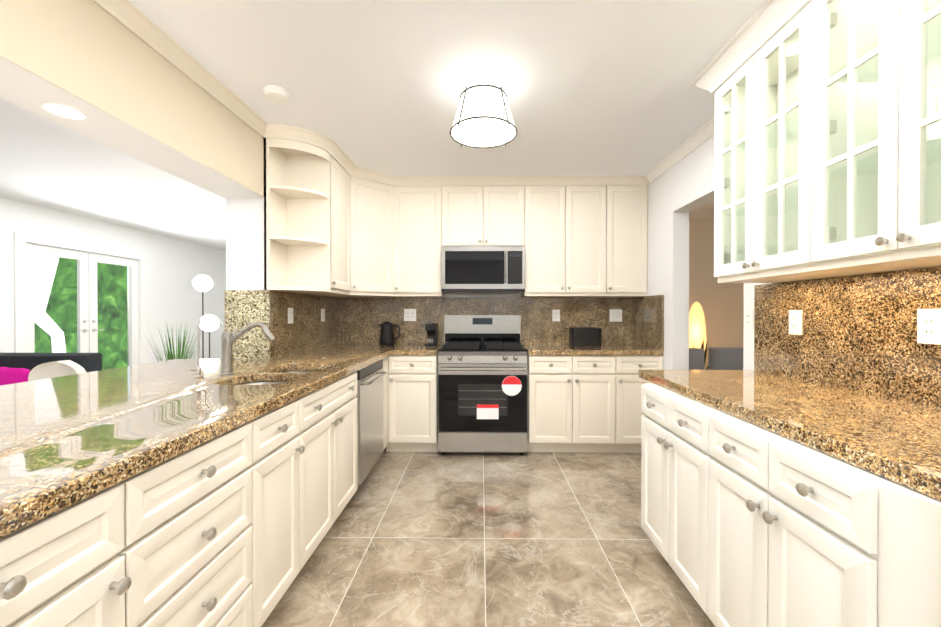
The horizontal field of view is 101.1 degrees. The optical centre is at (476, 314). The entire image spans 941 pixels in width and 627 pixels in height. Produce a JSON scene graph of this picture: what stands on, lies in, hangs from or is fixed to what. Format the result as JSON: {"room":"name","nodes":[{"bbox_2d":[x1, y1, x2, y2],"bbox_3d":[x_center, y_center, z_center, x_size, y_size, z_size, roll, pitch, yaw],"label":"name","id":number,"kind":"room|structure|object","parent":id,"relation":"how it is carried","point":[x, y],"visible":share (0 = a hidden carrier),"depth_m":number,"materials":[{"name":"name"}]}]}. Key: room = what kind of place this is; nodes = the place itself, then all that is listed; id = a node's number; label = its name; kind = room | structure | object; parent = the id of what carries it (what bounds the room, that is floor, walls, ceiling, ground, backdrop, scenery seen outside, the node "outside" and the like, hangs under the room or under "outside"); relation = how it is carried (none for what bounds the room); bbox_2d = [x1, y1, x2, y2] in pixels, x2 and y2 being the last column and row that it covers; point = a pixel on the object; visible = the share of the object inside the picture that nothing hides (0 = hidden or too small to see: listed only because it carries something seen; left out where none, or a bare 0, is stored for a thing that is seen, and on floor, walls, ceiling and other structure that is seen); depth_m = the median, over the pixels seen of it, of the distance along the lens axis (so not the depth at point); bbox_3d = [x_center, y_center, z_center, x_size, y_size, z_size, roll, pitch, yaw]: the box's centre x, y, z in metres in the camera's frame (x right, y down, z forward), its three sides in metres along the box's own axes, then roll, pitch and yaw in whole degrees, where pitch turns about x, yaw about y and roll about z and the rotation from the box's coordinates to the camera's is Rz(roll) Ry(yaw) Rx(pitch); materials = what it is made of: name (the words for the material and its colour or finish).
{"room":"kitchen","nodes":[
{"label":"kitchen","id":0,"kind":"room"},
{"bbox_2d":[0,197,225,364],"bbox_3d":[-5.274,-0.031,3.092,0.150,2.500,10.700,0,0,1],"label":"wall","id":1,"kind":"structure","parent":0,"point":[175,267],"depth_m":6.21,"materials":[{"name":"white paint"}]},
{"bbox_2d":[14,231,146,369],"bbox_3d":[-5.184,0.133,5.192,0.097,2.150,1.700,0,0,1],"label":"doors","id":2,"kind":"structure","parent":1,"relation":"in","point":[87,319],"depth_m":5.11,"materials":[{"name":"white wood"}]},
{"bbox_2d":[0,0,263,198],"bbox_3d":[-1.630,-1.030,0.191,0.290,0.470,5.000,0,0,1],"label":"beam","id":3,"kind":"structure","parent":0,"point":[122,88],"depth_m":1.63,"materials":[{"name":"white paint"}]},
{"bbox_2d":[226,199,308,294],"bbox_3d":[-1.591,-0.032,3.346,0.290,2.500,1.300,0,0,1],"label":"wall","id":4,"kind":"structure","parent":0,"point":[244,244],"depth_m":2.69,"materials":[{"name":"white paint"}]},
{"bbox_2d":[260,290,339,358],"bbox_3d":[-1.435,0.085,3.320,0.018,0.517,1.290,0,0,1],"label":"backsplash","id":5,"kind":"structure","parent":4,"relation":"attached to","point":[307,332],"depth_m":3.09,"materials":[{"name":"stone"}]},
{"bbox_2d":[288,308,292,323],"bbox_3d":[-1.426,0.005,2.974,0.008,0.120,0.075,0,0,1],"label":"electrical outlet","id":6,"kind":"object","parent":5,"relation":"attached to","point":[290,315],"visible":1,"depth_m":2.96,"materials":[{"name":"white plastic"}]},
{"bbox_2d":[321,309,324,321],"bbox_3d":[-1.418,0.002,3.584,0.008,0.120,0.075,0,0,1],"label":"electrical outlet","id":7,"kind":"object","parent":5,"relation":"attached to","point":[322,315],"visible":1,"depth_m":3.57,"materials":[{"name":"white plastic"}]},
{"bbox_2d":[280,150,351,297],"bbox_3d":[-1.271,-0.701,3.153,0.348,1.052,0.471,0,0,1],"label":"upper cabinet","id":8,"kind":"object","parent":4,"relation":"attached to","point":[333,227],"depth_m":2.92,"materials":[{"name":"beige wood"}]},
{"bbox_2d":[0,0,764,250],"bbox_3d":[-0.149,-1.330,3.021,10.700,0.100,11.300,0,0,1],"label":"ceiling","id":9,"kind":"structure","parent":0,"point":[597,88],"depth_m":2.18,"materials":[{"name":"white paint"}]},
{"bbox_2d":[42,103,85,119],"bbox_3d":[-1.618,-0.800,1.522,0.119,0.003,0.119,0,0,-8],"label":"recessed light","id":10,"kind":"object","parent":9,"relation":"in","point":[69,113],"depth_m":1.52,"materials":[{"name":"white"}]},
{"bbox_2d":[264,85,289,102],"bbox_3d":[-1.139,-1.256,2.214,0.136,0.037,0.136,0,0,1],"label":"smoke detector","id":11,"kind":"object","parent":9,"relation":"attached to","point":[277,94],"visible":1,"depth_m":2.18,"materials":[{"name":"white plastic"}]},
{"bbox_2d":[450,78,516,147],"bbox_3d":[0.040,-1.132,2.150,0.375,0.285,0.375,0,0,1],"label":"ceiling light","id":12,"kind":"object","parent":9,"relation":"attached to","point":[483,118],"visible":1,"depth_m":2.05,"materials":[{"name":"white metal"}]},
{"bbox_2d":[261,447,714,626],"bbox_3d":[-0.149,1.270,3.035,10.700,0.100,11.300,0,0,1],"label":"floor","id":13,"kind":"structure","parent":0,"point":[485,539],"depth_m":2.00,"materials":[{"name":"tile"}]},
{"bbox_2d":[0,353,101,371],"bbox_3d":[-4.086,0.777,2.957,1.630,0.884,0.950,0,0,1],"label":"sofa","id":14,"kind":"object","parent":13,"relation":"on","point":[89,362],"visible":0.17,"depth_m":3.19,"materials":[{"name":"grey fabric"}]},
{"bbox_2d":[0,368,29,385],"bbox_3d":[-3.680,0.595,3.001,0.367,0.361,0.159,0,0,5],"label":"pillow","id":15,"kind":"object","parent":14,"relation":"on","point":[12,375],"visible":0.44,"depth_m":2.98,"materials":[{"name":"pink fabric"}]},
{"bbox_2d":[28,360,86,380],"bbox_3d":[-2.510,0.752,2.186,0.402,0.946,0.411,0,0,1],"label":"bar stool","id":16,"kind":"object","parent":13,"relation":"on","point":[53,369],"visible":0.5,"depth_m":2.32,"materials":[{"name":"beige plastic"}]},
{"bbox_2d":[0,473,139,626],"bbox_3d":[-1.126,0.799,0.640,0.697,0.868,0.450,0,0,1],"label":"base cabinet","id":17,"kind":"object","parent":13,"relation":"on","point":[78,565],"depth_m":0.76,"materials":[{"name":"beige wood"}]},
{"bbox_2d":[0,344,442,537],"bbox_3d":[-1.235,0.336,1.482,1.747,0.045,4.977,0,0,1],"label":"countertop","id":18,"kind":"structure","parent":17,"relation":"on","point":[67,441],"depth_m":1.25,"materials":[{"name":"brown stone"}]},
{"bbox_2d":[189,315,222,377],"bbox_3d":[-1.355,0.156,1.943,0.107,0.308,0.101,0,0,1],"label":"tap","id":19,"kind":"object","parent":18,"relation":"on","point":[198,371],"visible":1,"depth_m":1.93,"materials":[{"name":"silver metal"}]},
{"bbox_2d":[220,322,274,375],"bbox_3d":[-1.195,0.173,2.043,0.254,0.272,0.146,0,0,1],"label":"faucet","id":20,"kind":"object","parent":18,"relation":"on","point":[229,339],"visible":1,"depth_m":2.00,"materials":[{"name":"silver metal"}]},
{"bbox_2d":[241,371,312,384],"bbox_3d":[-1.049,0.444,2.084,0.371,0.172,0.721,0,0,1],"label":"sink","id":21,"kind":"object","parent":18,"relation":"in","point":[261,383],"visible":0.04,"depth_m":2.06,"materials":[{"name":"silver metal"}]},
{"bbox_2d":[378,321,399,345],"bbox_3d":[-0.859,0.182,3.818,0.220,0.235,0.156,0,0,1],"label":"kettle","id":22,"kind":"object","parent":18,"relation":"on","point":[387,338],"visible":1,"depth_m":3.77,"materials":[{"name":"black plastic"}]},
{"bbox_2d":[425,320,437,345],"bbox_3d":[-0.440,0.171,3.788,0.100,0.258,0.191,0,0,1],"label":"coffee maker","id":23,"kind":"object","parent":18,"relation":"on","point":[431,329],"visible":1,"depth_m":3.72,"materials":[{"name":"black plastic"}]},
{"bbox_2d":[145,321,201,361],"bbox_3d":[-3.319,0.631,4.271,0.629,1.164,0.673,0,0,1],"label":"grass plant","id":24,"kind":"object","parent":13,"relation":"on","point":[170,355],"visible":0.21,"depth_m":4.23,"materials":[{"name":"green plant"}]},
{"bbox_2d":[140,417,259,626],"bbox_3d":[-1.120,0.796,1.102,0.697,0.868,0.475,0,0,1],"label":"base cabinet","id":25,"kind":"object","parent":13,"relation":"on","point":[231,528],"depth_m":1.10,"materials":[{"name":"beige wood"}]},
{"bbox_2d":[192,275,218,358],"bbox_3d":[-2.905,0.391,4.165,0.260,1.644,0.260,0,0,1],"label":"floor lamp","id":26,"kind":"object","parent":13,"relation":"on","point":[202,283],"visible":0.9,"depth_m":4.12,"materials":[{"name":"white"}]},
{"bbox_2d":[260,394,307,626],"bbox_3d":[-1.115,0.794,1.521,0.697,0.868,0.363,0,0,1],"label":"base cabinet","id":27,"kind":"object","parent":13,"relation":"on","point":[283,430],"depth_m":1.53,"materials":[{"name":"beige wood"}]},
{"bbox_2d":[308,357,387,468],"bbox_3d":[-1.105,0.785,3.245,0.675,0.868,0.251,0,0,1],"label":"base cabinet","id":28,"kind":"object","parent":13,"relation":"on","point":[332,408],"depth_m":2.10,"materials":[{"name":"beige wood"}]},
{"bbox_2d":[356,359,386,485],"bbox_3d":[-1.018,0.788,2.813,0.629,0.866,0.600,0,0,1],"label":"dishwasher","id":29,"kind":"object","parent":13,"relation":"on","point":[369,395],"visible":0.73,"depth_m":2.72,"materials":[{"name":"silver metal"}]},
{"bbox_2d":[386,355,437,451],"bbox_3d":[-0.570,0.782,3.666,0.463,0.868,0.637,0,0,1],"label":"base cabinet","id":30,"kind":"object","parent":13,"relation":"on","point":[412,379],"depth_m":3.35,"materials":[{"name":"beige wood"}]},
{"bbox_2d":[438,315,527,455],"bbox_3d":[0.058,0.610,3.593,0.764,1.212,0.712,0,0,1],"label":"range","id":31,"kind":"object","parent":13,"relation":"on","point":[482,384],"visible":1,"depth_m":3.31,"materials":[{"name":"silver metal"}]},
{"bbox_2d":[527,354,617,452],"bbox_3d":[0.829,0.782,3.649,0.748,0.868,0.637,0,0,1],"label":"base cabinet","id":32,"kind":"object","parent":13,"relation":"on","point":[589,404],"depth_m":3.33,"materials":[{"name":"beige wood"}]},
{"bbox_2d":[522,344,663,355],"bbox_3d":[1.028,0.324,3.629,1.154,0.045,0.627,0,0,1],"label":"countertop","id":33,"kind":"structure","parent":32,"relation":"on","point":[601,350],"depth_m":3.32,"materials":[{"name":"brown stone"}]},
{"bbox_2d":[569,327,601,345],"bbox_3d":[1.069,0.211,3.775,0.298,0.177,0.160,0,0,1],"label":"toaster","id":34,"kind":"object","parent":33,"relation":"on","point":[584,336],"visible":1,"depth_m":3.69,"materials":[{"name":"black plastic"}]},
{"bbox_2d":[618,356,662,452],"bbox_3d":[1.404,0.782,3.641,0.401,0.868,0.637,0,0,1],"label":"base cabinet","id":35,"kind":"object","parent":13,"relation":"on","point":[629,382],"depth_m":3.32,"materials":[{"name":"beige wood"}]},
{"bbox_2d":[641,383,709,606],"bbox_3d":[1.220,0.793,1.727,0.722,0.868,0.597,0,0,1],"label":"base cabinet","id":36,"kind":"object","parent":13,"relation":"on","point":[671,421],"depth_m":1.69,"materials":[{"name":"white wood"}]},
{"bbox_2d":[689,348,703,369],"bbox_3d":[2.101,0.785,3.870,0.620,0.860,0.570,0,0,1],"label":"armchair","id":37,"kind":"object","parent":13,"relation":"on","point":[696,358],"visible":0.06,"depth_m":3.98,"materials":[{"name":"grey fabric"}]},
{"bbox_2d":[689,302,705,351],"bbox_3d":[2.876,0.518,5.064,0.230,1.380,0.230,0,0,1],"label":"floor lamp","id":38,"kind":"object","parent":13,"relation":"on","point":[697,330],"visible":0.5,"depth_m":4.98,"materials":[{"name":"yellow glass"}]},
{"bbox_2d":[693,338,707,369],"bbox_3d":[2.646,0.742,4.590,0.467,0.938,0.276,0,0,1],"label":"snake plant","id":39,"kind":"object","parent":13,"relation":"on","point":[702,347],"visible":0.17,"depth_m":4.51,"materials":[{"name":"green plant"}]},
{"bbox_2d":[706,347,742,369],"bbox_3d":[2.782,0.784,3.961,0.620,0.860,0.570,0,0,1],"label":"armchair","id":40,"kind":"object","parent":13,"relation":"on","point":[725,358],"visible":0.15,"depth_m":4.08,"materials":[{"name":"grey fabric"}]},
{"bbox_2d":[701,407,940,626],"bbox_3d":[1.212,0.796,1.130,0.722,0.868,0.598,0,0,1],"label":"base cabinet","id":41,"kind":"object","parent":13,"relation":"on","point":[745,523],"depth_m":1.00,"materials":[{"name":"white wood"}]},
{"bbox_2d":[639,370,940,500],"bbox_3d":[1.233,0.336,1.428,0.649,0.045,1.530,0,0,1],"label":"countertop","id":42,"kind":"structure","parent":41,"relation":"on","point":[897,441],"depth_m":1.21,"materials":[{"name":"brown stone"}]},
{"bbox_2d":[427,294,632,297],"bbox_3d":[0.018,-0.036,4.051,3.490,2.500,0.150,0,0,1],"label":"wall","id":43,"kind":"structure","parent":0,"point":[482,295],"depth_m":3.97,"materials":[{"name":"white"}]},
{"bbox_2d":[352,176,395,293],"bbox_3d":[-0.944,-0.712,3.523,0.327,1.006,0.296,0,0,1],"label":"upper cabinet","id":44,"kind":"object","parent":43,"relation":"attached to","point":[373,203],"depth_m":3.52,"materials":[{"name":"beige wood"}]},
{"bbox_2d":[352,294,395,297],"bbox_3d":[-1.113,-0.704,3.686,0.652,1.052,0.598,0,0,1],"label":"under-cabinet light","id":45,"kind":"object","parent":43,"relation":"attached to","point":[353,295],"depth_m":3.71,"materials":[{"name":"beige"}]},
{"bbox_2d":[396,186,444,297],"bbox_3d":[-0.555,-0.705,3.815,0.460,1.052,0.327,0,0,1],"label":"upper cabinet","id":46,"kind":"object","parent":43,"relation":"attached to","point":[419,209],"depth_m":3.65,"materials":[{"name":"beige wood"}]},
{"bbox_2d":[340,298,631,343],"bbox_3d":[0.087,0.081,3.964,3.046,0.517,0.019,0,0,1],"label":"backsplash","id":47,"kind":"structure","parent":43,"relation":"attached to","point":[353,320],"depth_m":3.95,"materials":[{"name":"stone"}]},
{"bbox_2d":[404,309,415,320],"bbox_3d":[-0.678,0.000,3.961,0.125,0.125,0.008,0,0,1],"label":"electrical outlet","id":48,"kind":"object","parent":47,"relation":"attached to","point":[409,314],"visible":1,"depth_m":3.96,"materials":[{"name":"white plastic"}]},
{"bbox_2d":[552,310,559,320],"bbox_3d":[0.812,0.005,3.942,0.075,0.120,0.008,0,0,1],"label":"electrical outlet","id":49,"kind":"object","parent":47,"relation":"attached to","point":[555,315],"visible":1,"depth_m":3.94,"materials":[{"name":"white plastic"}]},
{"bbox_2d":[610,309,621,321],"bbox_3d":[1.417,0.005,3.935,0.125,0.125,0.008,0,0,1],"label":"electrical outlet","id":50,"kind":"object","parent":47,"relation":"attached to","point":[615,315],"visible":1,"depth_m":3.93,"materials":[{"name":"white plastic"}]},
{"bbox_2d":[444,186,527,249],"bbox_3d":[0.065,-0.937,3.806,0.780,0.588,0.327,0,0,1],"label":"upper cabinet","id":51,"kind":"object","parent":43,"relation":"attached to","point":[473,215],"depth_m":3.64,"materials":[{"name":"beige wood"}]},
{"bbox_2d":[441,246,524,293],"bbox_3d":[0.065,-0.424,3.742,0.772,0.424,0.414,0,0,1],"label":"microwave","id":52,"kind":"object","parent":51,"relation":"attached to","point":[482,269],"visible":1,"depth_m":3.57,"materials":[{"name":"silver metal"}]},
{"bbox_2d":[521,185,607,296],"bbox_3d":[0.839,-0.705,3.797,0.768,1.052,0.327,0,0,1],"label":"upper cabinet","id":53,"kind":"object","parent":43,"relation":"attached to","point":[566,255],"depth_m":3.64,"materials":[{"name":"beige wood"}]},
{"bbox_2d":[608,185,647,296],"bbox_3d":[1.415,-0.705,3.790,0.384,1.052,0.327,0,0,1],"label":"upper cabinet","id":54,"kind":"object","parent":43,"relation":"attached to","point":[627,204],"depth_m":3.63,"materials":[{"name":"beige wood"}]},
{"bbox_2d":[689,220,743,369],"bbox_3d":[3.185,-0.043,5.362,2.850,2.500,0.150,0,0,1],"label":"wall","id":55,"kind":"structure","parent":0,"point":[722,305],"depth_m":5.26,"materials":[{"name":"beige paint"}]},
{"bbox_2d":[647,135,940,369],"bbox_3d":[1.638,-0.018,0.806,0.130,2.500,6.300,0,0,1],"label":"wall","id":56,"kind":"structure","parent":0,"point":[679,191],"depth_m":3.16,"materials":[{"name":"white paint"}]},
{"bbox_2d":[93,0,810,185],"bbox_3d":[0.046,-1.220,0.655,3.050,0.095,5.972,0,0,1],"label":"crown molding","id":57,"kind":"structure","parent":56,"relation":"attached to","point":[131,17],"depth_m":2.11,"materials":[{"name":"beige wood"}]},
{"bbox_2d":[632,295,663,349],"bbox_3d":[1.597,0.083,3.617,0.018,0.517,0.620,0,0,1],"label":"backsplash","id":58,"kind":"structure","parent":56,"relation":"attached to","point":[647,311],"depth_m":3.57,"materials":[{"name":"stone"}]},
{"bbox_2d":[744,309,753,328],"bbox_3d":[1.587,0.024,2.257,0.008,0.115,0.070,0,0,1],"label":"light switch","id":59,"kind":"object","parent":56,"relation":"attached to","point":[748,318],"visible":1,"depth_m":2.25,"materials":[{"name":"white plastic"}]},
{"bbox_2d":[714,0,940,282],"bbox_3d":[1.400,-0.692,1.445,0.356,1.052,1.210,0,0,1],"label":"upper cabinet","id":60,"kind":"object","parent":56,"relation":"attached to","point":[827,138],"visible":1,"depth_m":1.44,"materials":[{"name":"white wood"}]},
{"bbox_2d":[754,267,940,408],"bbox_3d":[1.570,0.095,1.422,0.018,0.517,1.530,0,0,1],"label":"backsplash","id":61,"kind":"structure","parent":56,"relation":"attached to","point":[859,333],"depth_m":1.59,"materials":[{"name":"stone"}]},
{"bbox_2d":[789,310,801,334],"bbox_3d":[1.562,0.036,1.897,0.008,0.120,0.075,0,0,1],"label":"electrical outlet","id":62,"kind":"object","parent":61,"relation":"attached to","point":[795,322],"visible":1,"depth_m":1.89,"materials":[{"name":"white plastic"}]},
{"bbox_2d":[917,309,940,344],"bbox_3d":[1.555,0.039,1.327,0.008,0.120,0.075,0,0,1],"label":"electrical outlet","id":63,"kind":"object","parent":61,"relation":"attached to","point":[928,326],"visible":1,"depth_m":1.33,"materials":[{"name":"white plastic"}]},
{"label":"outside","id":64,"kind":"structure","parent":0,"visible":0},
{"bbox_2d":[34,254,127,369],"bbox_3d":[-6.545,-0.334,5.456,2.450,3.320,6.000,0,0,1],"label":"door glass","id":65,"kind":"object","parent":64,"point":[111,292],"depth_m":7.31,"materials":[{"name":"green"}]}
]}

